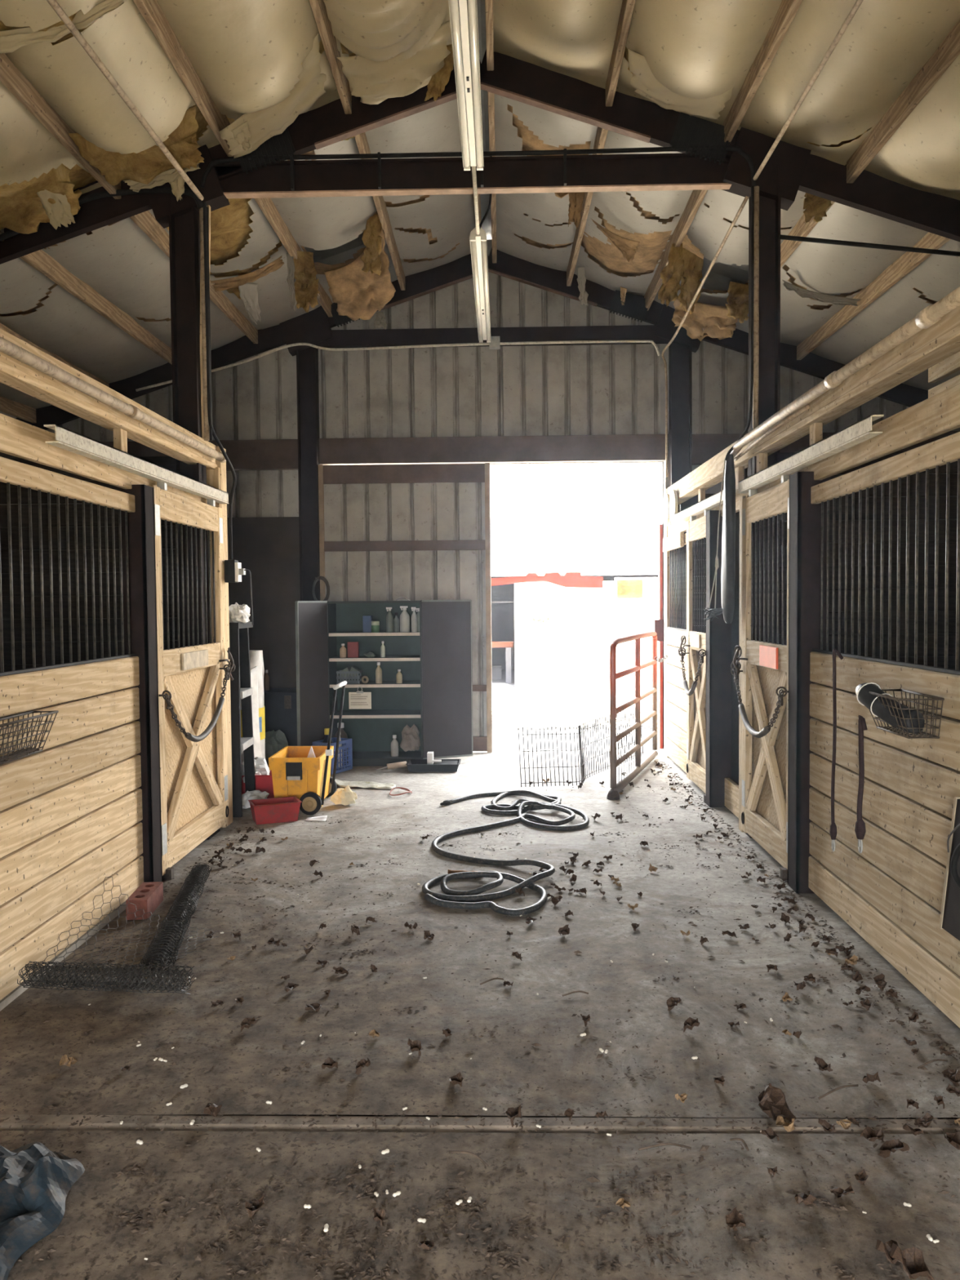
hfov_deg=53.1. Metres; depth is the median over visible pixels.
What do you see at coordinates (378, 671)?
bottle
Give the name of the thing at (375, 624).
tin can
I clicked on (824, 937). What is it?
dry leaf
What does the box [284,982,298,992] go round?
dry leaf
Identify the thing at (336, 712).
shelf
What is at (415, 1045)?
dry leaf
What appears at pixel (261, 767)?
crumpled bag
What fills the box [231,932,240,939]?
dry leaf
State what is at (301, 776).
bucket
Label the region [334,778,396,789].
sack
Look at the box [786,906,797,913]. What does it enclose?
dry leaf
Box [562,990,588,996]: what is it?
twig
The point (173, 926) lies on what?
wire
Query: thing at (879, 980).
dry leaf
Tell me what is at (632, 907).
dry leaf
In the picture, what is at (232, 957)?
dry leaf
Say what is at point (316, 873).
dry leaf
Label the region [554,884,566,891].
dry leaf
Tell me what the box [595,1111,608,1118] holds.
dry leaf
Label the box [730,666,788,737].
guard
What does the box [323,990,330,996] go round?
dry leaf
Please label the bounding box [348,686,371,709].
clipboard
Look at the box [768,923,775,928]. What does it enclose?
dry leaf
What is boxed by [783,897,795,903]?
dry leaf
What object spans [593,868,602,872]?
dry leaf
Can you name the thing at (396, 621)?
bottle
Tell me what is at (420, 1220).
chip
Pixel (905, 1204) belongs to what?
chip
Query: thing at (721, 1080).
dry leaf
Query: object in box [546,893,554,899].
dry leaf
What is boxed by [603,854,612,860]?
dry leaf
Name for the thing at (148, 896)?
brick
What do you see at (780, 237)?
conduit
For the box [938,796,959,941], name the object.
box
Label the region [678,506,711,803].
door
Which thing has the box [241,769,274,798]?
plastic crate
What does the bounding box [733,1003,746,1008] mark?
dry leaf
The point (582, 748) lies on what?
wire fence
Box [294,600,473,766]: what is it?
storage cabinet
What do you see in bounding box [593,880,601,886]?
dry leaf
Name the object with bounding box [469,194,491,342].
fluorescent light
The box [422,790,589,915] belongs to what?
garden hose
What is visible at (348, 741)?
crate
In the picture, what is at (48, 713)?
wire basket
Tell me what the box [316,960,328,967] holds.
dry leaf
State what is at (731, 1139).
twig
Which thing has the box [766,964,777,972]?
dry leaf
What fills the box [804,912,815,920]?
dry leaf
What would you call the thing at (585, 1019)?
dry leaf
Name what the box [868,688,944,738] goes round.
wire basket
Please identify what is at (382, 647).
bottle
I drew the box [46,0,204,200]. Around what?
conduit
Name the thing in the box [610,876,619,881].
dry leaf
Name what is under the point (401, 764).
paint roller
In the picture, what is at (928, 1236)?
chip
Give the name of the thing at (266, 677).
spray bottle
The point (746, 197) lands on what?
conduit
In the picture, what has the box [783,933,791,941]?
dry leaf
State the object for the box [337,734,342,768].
tube
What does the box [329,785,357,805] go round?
lump
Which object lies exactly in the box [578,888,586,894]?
dry leaf
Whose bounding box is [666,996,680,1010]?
dry leaf
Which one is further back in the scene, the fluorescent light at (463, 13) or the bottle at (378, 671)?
the bottle at (378, 671)
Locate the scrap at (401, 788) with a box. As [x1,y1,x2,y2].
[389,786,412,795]
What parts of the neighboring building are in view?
post, pane, pane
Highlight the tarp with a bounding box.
[0,1141,84,1279]
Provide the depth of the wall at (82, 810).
4.39 m
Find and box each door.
[146,476,235,879]
[318,462,492,752]
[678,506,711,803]
[730,470,791,879]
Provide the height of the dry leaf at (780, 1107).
0.104 m
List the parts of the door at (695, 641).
corner plate, corner plate, name plate, rail, rail, rail, panel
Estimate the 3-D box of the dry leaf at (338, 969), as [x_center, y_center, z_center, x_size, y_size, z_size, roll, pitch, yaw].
[-0.560,1.300,3.794,0.032,0.033,0.032,1,3,41]
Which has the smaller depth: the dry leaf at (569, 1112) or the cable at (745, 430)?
the dry leaf at (569, 1112)
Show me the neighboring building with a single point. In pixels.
(597, 596)
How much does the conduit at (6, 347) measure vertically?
0.057 m
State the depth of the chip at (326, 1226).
2.23 m
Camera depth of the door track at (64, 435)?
4.57 m
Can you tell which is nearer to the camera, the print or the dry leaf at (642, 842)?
the dry leaf at (642, 842)
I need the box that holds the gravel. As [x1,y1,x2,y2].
[492,702,658,730]
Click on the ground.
(522, 697)
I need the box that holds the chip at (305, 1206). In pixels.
[303,1204,311,1208]
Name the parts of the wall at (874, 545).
post, door post, recess panel, door stile post, door post, plate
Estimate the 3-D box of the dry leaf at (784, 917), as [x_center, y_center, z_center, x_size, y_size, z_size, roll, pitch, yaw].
[1.371,1.257,4.331,0.040,0.052,0.039,-2,3,-38]
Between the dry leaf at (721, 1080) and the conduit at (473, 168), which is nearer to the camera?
the dry leaf at (721, 1080)
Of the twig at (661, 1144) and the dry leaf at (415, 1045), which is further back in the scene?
the dry leaf at (415, 1045)
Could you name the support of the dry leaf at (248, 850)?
on the floor
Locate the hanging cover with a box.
[702,453,735,623]
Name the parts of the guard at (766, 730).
chain, chain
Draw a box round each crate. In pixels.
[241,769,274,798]
[312,737,352,774]
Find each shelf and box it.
[330,631,419,633]
[330,680,420,684]
[332,655,420,657]
[333,710,420,715]
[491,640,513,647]
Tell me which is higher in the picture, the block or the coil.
the coil
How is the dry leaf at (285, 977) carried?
on the floor
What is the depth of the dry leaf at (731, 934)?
4.14 m
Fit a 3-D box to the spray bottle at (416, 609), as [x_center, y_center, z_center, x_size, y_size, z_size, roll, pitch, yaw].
[-0.550,-0.181,8.695,0.072,0.215,0.072,0,2,1]
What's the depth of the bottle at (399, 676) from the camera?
8.64 m
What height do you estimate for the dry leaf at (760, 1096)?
0.050 m
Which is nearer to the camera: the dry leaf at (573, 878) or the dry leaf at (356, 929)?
the dry leaf at (356, 929)
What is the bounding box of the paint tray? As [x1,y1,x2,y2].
[405,759,461,772]
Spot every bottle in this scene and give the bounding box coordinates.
[264,670,269,690]
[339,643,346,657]
[375,662,382,684]
[380,640,385,657]
[386,607,393,632]
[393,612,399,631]
[395,669,402,683]
[400,605,409,632]
[411,607,417,631]
[415,608,419,631]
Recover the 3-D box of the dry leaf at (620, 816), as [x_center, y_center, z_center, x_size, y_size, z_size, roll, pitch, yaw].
[0.925,1.178,6.382,0.046,0.043,0.050,-1,2,-5]
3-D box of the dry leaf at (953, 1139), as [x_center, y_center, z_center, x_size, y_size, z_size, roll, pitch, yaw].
[1.258,1.329,2.546,0.051,0.042,0.074,-2,2,-24]
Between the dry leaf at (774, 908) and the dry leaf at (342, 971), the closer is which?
the dry leaf at (342, 971)
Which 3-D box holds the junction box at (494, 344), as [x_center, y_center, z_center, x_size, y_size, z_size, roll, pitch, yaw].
[0.137,-2.781,8.995,0.100,0.100,0.080,0,2,1]
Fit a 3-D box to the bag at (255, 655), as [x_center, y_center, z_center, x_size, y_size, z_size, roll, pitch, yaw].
[-1.849,0.533,7.632,0.271,0.900,0.410,0,2,1]
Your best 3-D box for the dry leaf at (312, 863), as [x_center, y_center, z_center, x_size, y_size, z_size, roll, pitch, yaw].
[-0.930,1.241,5.343,0.030,0.036,0.046,0,2,13]
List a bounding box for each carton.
[362,615,372,632]
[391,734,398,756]
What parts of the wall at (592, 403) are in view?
plywood panel, metal panel, metal panel, plywood panel, metal panel, plywood panel, metal panel, metal panel, metal panel, metal panel, metal panel, door head trim, metal panel, red trim, metal panel, metal panel, metal panel, metal panel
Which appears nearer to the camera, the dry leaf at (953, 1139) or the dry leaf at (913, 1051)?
the dry leaf at (953, 1139)
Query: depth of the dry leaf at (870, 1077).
2.88 m
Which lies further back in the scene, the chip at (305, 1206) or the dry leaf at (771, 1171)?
the dry leaf at (771, 1171)
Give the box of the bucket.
[268,680,346,814]
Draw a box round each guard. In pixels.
[159,664,231,742]
[678,648,706,695]
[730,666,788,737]
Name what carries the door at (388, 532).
in the wall at (592, 403)
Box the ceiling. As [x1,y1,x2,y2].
[0,0,959,422]
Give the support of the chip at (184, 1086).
on the floor
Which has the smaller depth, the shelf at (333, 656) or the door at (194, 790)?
the door at (194, 790)
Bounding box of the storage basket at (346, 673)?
[336,666,362,684]
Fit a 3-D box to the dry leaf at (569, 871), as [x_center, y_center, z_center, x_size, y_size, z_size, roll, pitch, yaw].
[0.477,1.237,5.119,0.042,0.030,0.041,-2,3,-25]
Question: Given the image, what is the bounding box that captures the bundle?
[855,682,924,733]
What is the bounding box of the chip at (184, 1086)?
[179,1084,187,1088]
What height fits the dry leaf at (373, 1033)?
0.023 m
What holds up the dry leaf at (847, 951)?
on the floor
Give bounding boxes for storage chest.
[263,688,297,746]
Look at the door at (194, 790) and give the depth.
5.61 m
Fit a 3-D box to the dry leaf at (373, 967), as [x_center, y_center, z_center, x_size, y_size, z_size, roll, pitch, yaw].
[-0.419,1.296,3.793,0.027,0.032,0.027,-1,2,-9]
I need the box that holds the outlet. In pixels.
[239,568,245,574]
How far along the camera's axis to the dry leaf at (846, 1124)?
2.65 m
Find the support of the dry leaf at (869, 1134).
on the floor
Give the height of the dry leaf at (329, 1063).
0.034 m
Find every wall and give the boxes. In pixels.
[0,204,232,1011]
[0,239,959,750]
[662,305,959,1027]
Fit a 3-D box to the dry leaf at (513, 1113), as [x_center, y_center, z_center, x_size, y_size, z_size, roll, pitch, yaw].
[0.096,1.324,2.696,0.041,0.051,0.069,0,2,15]
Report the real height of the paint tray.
0.068 m
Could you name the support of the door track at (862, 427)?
attached to the wall at (874, 545)
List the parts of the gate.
rail, rail, rail, rail, rail, gate chain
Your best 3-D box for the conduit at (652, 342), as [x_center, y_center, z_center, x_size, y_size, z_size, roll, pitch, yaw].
[-0.786,-2.591,9.054,4.954,0.433,0.047,0,2,1]
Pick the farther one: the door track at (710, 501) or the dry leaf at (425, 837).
the door track at (710, 501)
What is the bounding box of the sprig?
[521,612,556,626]
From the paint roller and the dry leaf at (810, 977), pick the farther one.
the paint roller
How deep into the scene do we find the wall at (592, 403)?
9.31 m
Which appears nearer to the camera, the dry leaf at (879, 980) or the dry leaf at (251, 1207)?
the dry leaf at (251, 1207)
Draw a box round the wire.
[17,862,218,994]
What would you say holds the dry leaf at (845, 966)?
on the floor
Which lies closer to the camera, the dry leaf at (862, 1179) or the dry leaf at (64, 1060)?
the dry leaf at (862, 1179)
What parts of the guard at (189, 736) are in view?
chain, chain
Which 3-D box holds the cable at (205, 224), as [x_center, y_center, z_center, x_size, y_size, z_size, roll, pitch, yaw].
[-1.625,-1.582,6.037,0.058,2.130,0.421,0,2,3]
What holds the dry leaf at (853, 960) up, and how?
on the floor
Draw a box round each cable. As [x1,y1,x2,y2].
[0,186,203,241]
[202,201,236,559]
[479,155,492,230]
[724,186,754,460]
[733,404,810,462]
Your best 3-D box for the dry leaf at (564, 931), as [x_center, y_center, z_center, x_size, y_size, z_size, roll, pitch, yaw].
[0.368,1.269,4.195,0.053,0.040,0.049,-1,2,-16]
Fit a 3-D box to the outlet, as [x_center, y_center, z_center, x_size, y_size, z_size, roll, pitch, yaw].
[-1.558,-0.447,6.299,0.030,0.040,0.050,0,2,1]
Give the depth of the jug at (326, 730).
8.32 m
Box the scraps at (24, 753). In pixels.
[0,746,43,764]
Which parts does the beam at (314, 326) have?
post, splice plate, splice plate, post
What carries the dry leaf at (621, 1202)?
on the floor
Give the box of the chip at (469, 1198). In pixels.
[466,1196,471,1202]
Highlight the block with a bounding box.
[426,751,441,764]
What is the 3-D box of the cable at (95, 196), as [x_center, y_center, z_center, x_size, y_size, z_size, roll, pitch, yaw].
[-2.480,-2.514,5.832,1.623,0.437,0.036,0,2,1]
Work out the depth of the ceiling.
5.58 m
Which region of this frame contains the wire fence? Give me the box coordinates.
[517,708,644,786]
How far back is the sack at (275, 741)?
8.43 m
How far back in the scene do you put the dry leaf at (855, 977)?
3.66 m
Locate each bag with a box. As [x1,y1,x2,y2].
[240,649,265,763]
[241,756,270,782]
[241,790,269,808]
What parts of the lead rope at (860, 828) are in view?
cord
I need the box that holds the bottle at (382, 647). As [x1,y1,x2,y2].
[380,640,385,657]
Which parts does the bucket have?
frame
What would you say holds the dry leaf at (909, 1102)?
on the floor
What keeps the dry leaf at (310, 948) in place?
on the floor
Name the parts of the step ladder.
rail, rail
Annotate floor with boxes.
[0,728,959,1279]
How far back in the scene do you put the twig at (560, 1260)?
2.07 m
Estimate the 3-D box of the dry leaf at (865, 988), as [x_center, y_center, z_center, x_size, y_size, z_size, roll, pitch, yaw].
[1.407,1.286,3.532,0.053,0.044,0.036,1,3,36]
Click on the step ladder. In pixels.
(238, 632)
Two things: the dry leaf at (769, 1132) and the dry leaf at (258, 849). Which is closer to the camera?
the dry leaf at (769, 1132)
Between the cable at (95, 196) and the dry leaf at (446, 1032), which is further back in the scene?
the cable at (95, 196)
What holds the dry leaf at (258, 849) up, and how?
on the floor
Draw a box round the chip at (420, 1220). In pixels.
[417,1217,426,1222]
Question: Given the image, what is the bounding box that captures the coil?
[312,576,329,600]
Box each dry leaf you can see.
[59,1054,77,1066]
[120,1066,130,1071]
[203,1102,222,1117]
[206,930,213,937]
[208,858,214,865]
[210,1000,223,1007]
[218,848,224,853]
[226,955,235,960]
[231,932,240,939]
[235,846,244,851]
[235,996,244,1004]
[240,1017,256,1031]
[244,848,251,853]
[244,1195,264,1217]
[246,826,253,832]
[255,846,265,853]
[267,937,279,946]
[280,974,289,979]
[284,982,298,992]
[303,945,312,954]
[305,1002,321,1012]
[309,859,315,866]
[314,870,323,877]
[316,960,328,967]
[319,923,326,928]
[321,1057,337,1069]
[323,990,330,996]
[333,966,341,971]
[334,967,348,974]
[351,925,359,935]
[355,1057,370,1075]
[365,916,375,923]
[368,1029,379,1037]
[370,964,377,972]
[373,1208,385,1226]
[404,921,412,928]
[407,1038,421,1055]
[412,922,417,928]
[418,1240,434,1251]
[420,834,428,839]
[423,930,434,940]
[442,1028,452,1036]
[448,1071,463,1087]
[503,980,513,986]
[505,1104,522,1127]
[506,930,512,937]
[511,951,521,960]
[515,887,524,896]
[524,917,536,924]
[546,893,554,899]
[551,895,562,905]
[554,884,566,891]
[558,924,569,935]
[559,865,566,872]
[564,910,573,915]
[564,1107,573,1120]
[565,869,573,875]
[569,854,576,862]
[569,874,577,881]
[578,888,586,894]
[580,1013,590,1026]
[582,860,591,866]
[592,813,600,819]
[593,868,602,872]
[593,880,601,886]
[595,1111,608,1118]
[596,861,604,866]
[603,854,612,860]
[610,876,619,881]
[613,881,621,886]
[615,813,622,820]
[615,1197,631,1208]
[627,903,637,910]
[631,923,639,931]
[639,840,648,845]
[648,863,657,871]
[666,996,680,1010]
[674,1093,687,1102]
[680,930,690,935]
[683,1017,699,1032]
[699,936,708,944]
[712,1075,725,1086]
[720,831,728,837]
[721,930,737,937]
[725,1207,746,1231]
[728,1021,739,1026]
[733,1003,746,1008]
[737,924,749,928]
[755,863,764,869]
[756,875,765,882]
[757,1090,776,1103]
[758,1082,796,1124]
[760,1127,779,1141]
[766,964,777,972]
[766,1166,777,1177]
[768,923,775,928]
[772,906,777,912]
[773,883,785,889]
[775,1115,795,1132]
[780,912,790,924]
[782,991,792,1001]
[782,1029,791,1035]
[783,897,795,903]
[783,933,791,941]
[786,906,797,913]
[792,1030,802,1038]
[793,981,805,990]
[794,1192,816,1204]
[796,919,805,925]
[798,924,806,933]
[803,973,815,983]
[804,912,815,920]
[811,941,819,947]
[813,1055,833,1071]
[817,1118,837,1132]
[822,934,830,942]
[824,947,838,957]
[830,1185,854,1198]
[835,945,845,951]
[835,1119,851,1129]
[840,962,853,971]
[843,1000,853,1005]
[844,945,853,955]
[844,954,857,964]
[848,1117,860,1127]
[852,971,862,982]
[853,1168,868,1185]
[854,985,870,995]
[859,998,871,1010]
[860,1126,884,1142]
[862,1071,880,1083]
[873,973,887,991]
[875,1239,897,1263]
[877,1139,909,1158]
[884,988,897,998]
[889,1243,934,1279]
[902,1123,924,1135]
[903,1036,916,1045]
[906,1098,919,1108]
[907,1010,919,1022]
[911,1048,918,1055]
[913,1112,933,1127]
[916,1118,927,1127]
[933,1094,944,1108]
[939,1045,954,1055]
[941,1068,959,1086]
[943,1131,959,1150]
[946,1084,959,1096]
[954,1118,959,1124]
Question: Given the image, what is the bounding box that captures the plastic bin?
[248,795,302,824]
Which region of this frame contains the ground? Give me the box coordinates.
[492,686,658,730]
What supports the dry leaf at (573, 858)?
on the floor
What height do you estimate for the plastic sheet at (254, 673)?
0.961 m
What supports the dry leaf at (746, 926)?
on the floor
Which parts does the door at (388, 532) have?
metal panel, rail, rail, metal panel, rail, rail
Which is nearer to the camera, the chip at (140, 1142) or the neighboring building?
the chip at (140, 1142)
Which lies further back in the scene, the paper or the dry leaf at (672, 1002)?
the paper
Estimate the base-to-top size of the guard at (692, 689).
0.364 m
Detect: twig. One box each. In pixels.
[448,1151,488,1166]
[480,977,503,985]
[550,1258,561,1279]
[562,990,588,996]
[638,1142,691,1151]
[729,1137,749,1151]
[817,1084,858,1099]
[917,1058,947,1068]
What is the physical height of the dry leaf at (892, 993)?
0.032 m
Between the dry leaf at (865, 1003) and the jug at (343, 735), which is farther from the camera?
the jug at (343, 735)
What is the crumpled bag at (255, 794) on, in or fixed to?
on the floor
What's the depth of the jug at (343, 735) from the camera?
8.68 m
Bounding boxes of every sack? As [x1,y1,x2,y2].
[265,729,288,764]
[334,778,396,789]
[400,724,420,751]
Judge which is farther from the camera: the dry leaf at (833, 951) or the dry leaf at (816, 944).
the dry leaf at (816, 944)
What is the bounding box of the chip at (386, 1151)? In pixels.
[381,1148,389,1154]
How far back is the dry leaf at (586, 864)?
5.28 m
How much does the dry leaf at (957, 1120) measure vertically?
0.021 m
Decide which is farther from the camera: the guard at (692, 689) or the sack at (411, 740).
the sack at (411, 740)
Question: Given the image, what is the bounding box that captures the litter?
[0,760,959,1279]
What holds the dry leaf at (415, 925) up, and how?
on the floor
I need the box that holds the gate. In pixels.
[606,631,667,799]
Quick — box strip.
[448,869,482,873]
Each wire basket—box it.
[0,710,58,764]
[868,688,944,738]
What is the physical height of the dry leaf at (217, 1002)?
0.024 m
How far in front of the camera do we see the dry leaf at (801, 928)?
4.19 m
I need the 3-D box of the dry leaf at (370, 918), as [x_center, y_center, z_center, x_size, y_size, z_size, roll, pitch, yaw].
[-0.499,1.275,4.387,0.044,0.033,0.026,-1,2,-10]
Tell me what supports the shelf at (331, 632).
attached to the storage cabinet
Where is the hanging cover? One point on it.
(728, 537)
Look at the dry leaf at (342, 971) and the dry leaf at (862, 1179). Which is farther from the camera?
the dry leaf at (342, 971)
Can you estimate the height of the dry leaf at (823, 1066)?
0.035 m
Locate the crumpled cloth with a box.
[228,602,250,623]
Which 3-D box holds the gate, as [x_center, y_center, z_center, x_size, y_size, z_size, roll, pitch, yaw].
[1.324,0.541,7.936,0.159,1.184,1.967,0,2,20]
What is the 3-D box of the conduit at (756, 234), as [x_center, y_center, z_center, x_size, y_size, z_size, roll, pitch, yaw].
[1.657,-1.991,5.769,0.032,1.430,0.034,0,2,1]
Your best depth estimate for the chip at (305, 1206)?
2.31 m
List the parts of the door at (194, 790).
corner plate, corner plate, rail, panel, rail, name plate, rail, corner plate, corner plate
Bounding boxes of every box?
[224,560,253,625]
[347,641,359,657]
[488,336,500,349]
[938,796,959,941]
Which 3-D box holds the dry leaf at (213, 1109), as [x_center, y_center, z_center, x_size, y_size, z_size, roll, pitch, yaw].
[-0.762,1.333,2.736,0.050,0.048,0.060,0,2,23]
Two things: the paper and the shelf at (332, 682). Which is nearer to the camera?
the paper
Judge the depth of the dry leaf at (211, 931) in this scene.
4.21 m
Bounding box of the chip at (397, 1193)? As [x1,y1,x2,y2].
[392,1191,400,1196]
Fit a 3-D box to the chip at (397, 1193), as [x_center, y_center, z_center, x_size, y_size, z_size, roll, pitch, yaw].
[-0.205,1.361,2.362,0.021,0.010,0.012,-2,3,-32]
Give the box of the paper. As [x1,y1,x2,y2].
[305,815,327,821]
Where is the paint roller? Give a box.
[376,760,407,770]
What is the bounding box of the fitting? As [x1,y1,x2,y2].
[440,800,450,805]
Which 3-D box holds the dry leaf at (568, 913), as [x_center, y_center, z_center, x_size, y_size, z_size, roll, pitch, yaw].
[0.413,1.267,4.447,0.034,0.028,0.036,-1,2,-23]
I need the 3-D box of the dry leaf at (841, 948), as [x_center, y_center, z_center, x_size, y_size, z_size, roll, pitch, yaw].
[1.494,1.275,3.979,0.039,0.026,0.041,1,3,28]
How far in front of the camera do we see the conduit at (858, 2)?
4.67 m
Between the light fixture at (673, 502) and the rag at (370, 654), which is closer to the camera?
the light fixture at (673, 502)
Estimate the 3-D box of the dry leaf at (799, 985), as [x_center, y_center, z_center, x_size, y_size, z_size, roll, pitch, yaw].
[1.188,1.282,3.574,0.041,0.035,0.052,0,2,4]
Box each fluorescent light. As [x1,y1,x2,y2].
[448,0,484,170]
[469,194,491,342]
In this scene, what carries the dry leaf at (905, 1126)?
on the floor
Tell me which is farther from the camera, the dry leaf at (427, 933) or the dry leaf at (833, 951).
the dry leaf at (427, 933)
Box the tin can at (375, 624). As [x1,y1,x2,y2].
[371,621,379,632]
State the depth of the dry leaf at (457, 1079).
2.90 m
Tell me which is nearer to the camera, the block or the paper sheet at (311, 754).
the paper sheet at (311, 754)
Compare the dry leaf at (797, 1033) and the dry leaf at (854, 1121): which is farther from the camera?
the dry leaf at (797, 1033)
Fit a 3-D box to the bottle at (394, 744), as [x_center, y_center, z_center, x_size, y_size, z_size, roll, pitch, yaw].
[-0.771,0.954,8.685,0.070,0.192,0.070,0,2,1]
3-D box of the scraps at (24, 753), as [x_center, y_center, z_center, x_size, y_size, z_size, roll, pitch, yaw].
[-1.692,0.421,3.432,0.063,0.017,0.448,0,2,1]
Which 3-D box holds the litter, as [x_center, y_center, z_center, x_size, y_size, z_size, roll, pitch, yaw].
[-0.013,1.246,5.247,3.265,0.011,7.017,0,2,1]
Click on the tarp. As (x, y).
(36, 1181)
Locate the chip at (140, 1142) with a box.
[136,1139,143,1144]
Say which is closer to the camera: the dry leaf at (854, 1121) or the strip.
the dry leaf at (854, 1121)
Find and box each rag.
[364,651,376,657]
[394,596,408,600]
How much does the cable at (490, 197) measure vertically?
0.607 m
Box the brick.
[125,881,163,919]
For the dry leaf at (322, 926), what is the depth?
4.30 m
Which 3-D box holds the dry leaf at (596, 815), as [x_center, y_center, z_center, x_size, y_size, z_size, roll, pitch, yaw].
[0.775,1.173,6.389,0.045,0.057,0.061,-2,3,-27]
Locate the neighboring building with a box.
[490,546,658,687]
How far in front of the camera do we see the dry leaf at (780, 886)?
4.83 m
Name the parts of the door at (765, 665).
corner plate, corner plate, rail, rail, rail, name plate, panel, corner plate, corner plate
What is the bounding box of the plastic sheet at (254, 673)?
[250,666,262,758]
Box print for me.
[350,696,368,705]
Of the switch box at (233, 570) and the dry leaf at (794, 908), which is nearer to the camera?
the dry leaf at (794, 908)
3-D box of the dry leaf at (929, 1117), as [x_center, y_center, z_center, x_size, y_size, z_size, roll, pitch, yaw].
[1.229,1.330,2.664,0.044,0.029,0.043,1,3,36]
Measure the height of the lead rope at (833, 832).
0.908 m
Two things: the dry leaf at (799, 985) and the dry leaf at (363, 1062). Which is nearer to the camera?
the dry leaf at (363, 1062)
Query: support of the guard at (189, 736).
attached to the door at (194, 790)
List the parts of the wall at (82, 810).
plate, door post, post, post, post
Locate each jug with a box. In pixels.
[321,728,332,746]
[334,722,347,756]
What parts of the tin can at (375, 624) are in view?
lid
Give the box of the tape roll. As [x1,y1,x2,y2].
[361,675,368,683]
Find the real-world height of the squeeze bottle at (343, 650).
0.126 m
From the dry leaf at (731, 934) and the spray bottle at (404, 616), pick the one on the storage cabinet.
the spray bottle at (404, 616)
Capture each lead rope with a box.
[829,648,843,852]
[854,715,867,853]
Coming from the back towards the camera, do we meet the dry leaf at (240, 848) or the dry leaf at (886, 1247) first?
the dry leaf at (240, 848)
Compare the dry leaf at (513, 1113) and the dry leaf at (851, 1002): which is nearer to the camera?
the dry leaf at (513, 1113)
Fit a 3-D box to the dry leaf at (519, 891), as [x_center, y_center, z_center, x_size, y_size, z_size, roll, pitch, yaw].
[0.196,1.244,4.754,0.042,0.043,0.040,-1,2,-23]
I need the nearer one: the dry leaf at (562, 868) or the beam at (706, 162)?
the dry leaf at (562, 868)
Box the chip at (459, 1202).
[455,1200,462,1204]
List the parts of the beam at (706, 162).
post, plate, splice plate, splice plate, post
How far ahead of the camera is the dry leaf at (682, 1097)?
2.79 m
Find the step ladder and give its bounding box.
[229,622,255,817]
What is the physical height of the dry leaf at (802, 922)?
0.021 m
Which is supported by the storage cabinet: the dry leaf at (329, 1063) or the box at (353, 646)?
the box at (353, 646)
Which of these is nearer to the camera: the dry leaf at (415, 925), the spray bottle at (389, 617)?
the dry leaf at (415, 925)
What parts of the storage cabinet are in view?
door, panel, panel, panel, panel, door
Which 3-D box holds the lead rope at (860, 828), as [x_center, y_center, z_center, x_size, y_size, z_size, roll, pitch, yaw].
[1.423,0.541,3.593,0.039,0.521,0.039,0,2,1]
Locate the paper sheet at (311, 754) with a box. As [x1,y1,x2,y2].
[306,746,315,757]
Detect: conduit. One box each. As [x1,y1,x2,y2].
[0,336,226,462]
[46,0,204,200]
[135,339,660,391]
[199,207,209,440]
[206,206,212,440]
[471,166,479,234]
[661,195,749,476]
[726,286,959,457]
[752,186,759,428]
[753,0,862,180]
[778,234,959,256]
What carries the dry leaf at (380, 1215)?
on the floor
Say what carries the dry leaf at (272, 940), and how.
on the floor
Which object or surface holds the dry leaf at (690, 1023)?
on the floor
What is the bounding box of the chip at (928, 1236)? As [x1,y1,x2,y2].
[926,1234,933,1240]
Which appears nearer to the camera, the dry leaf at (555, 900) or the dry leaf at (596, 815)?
the dry leaf at (555, 900)
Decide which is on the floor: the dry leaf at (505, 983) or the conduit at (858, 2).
the dry leaf at (505, 983)
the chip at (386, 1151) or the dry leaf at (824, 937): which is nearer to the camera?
the chip at (386, 1151)
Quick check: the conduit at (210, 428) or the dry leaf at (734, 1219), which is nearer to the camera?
the dry leaf at (734, 1219)
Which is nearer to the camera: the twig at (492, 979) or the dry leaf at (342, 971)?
the twig at (492, 979)
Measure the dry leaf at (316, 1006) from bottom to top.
0.028 m
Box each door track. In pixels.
[44,424,229,503]
[673,489,723,523]
[737,414,884,493]
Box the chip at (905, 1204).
[903,1202,911,1207]
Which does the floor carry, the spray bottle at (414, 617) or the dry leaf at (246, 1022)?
the dry leaf at (246, 1022)
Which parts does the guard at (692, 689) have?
chain, chain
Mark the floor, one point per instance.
(424, 1081)
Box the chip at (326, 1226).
[323,1223,328,1231]
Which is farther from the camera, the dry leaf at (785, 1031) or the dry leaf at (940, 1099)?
the dry leaf at (785, 1031)
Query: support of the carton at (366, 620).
on the storage cabinet
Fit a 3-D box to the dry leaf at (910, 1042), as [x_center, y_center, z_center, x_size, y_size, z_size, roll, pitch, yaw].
[1.402,1.310,3.129,0.039,0.031,0.046,-1,2,-4]
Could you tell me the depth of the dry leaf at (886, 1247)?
2.11 m
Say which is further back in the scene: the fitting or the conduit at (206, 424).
the fitting
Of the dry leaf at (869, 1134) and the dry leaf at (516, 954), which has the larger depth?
the dry leaf at (516, 954)

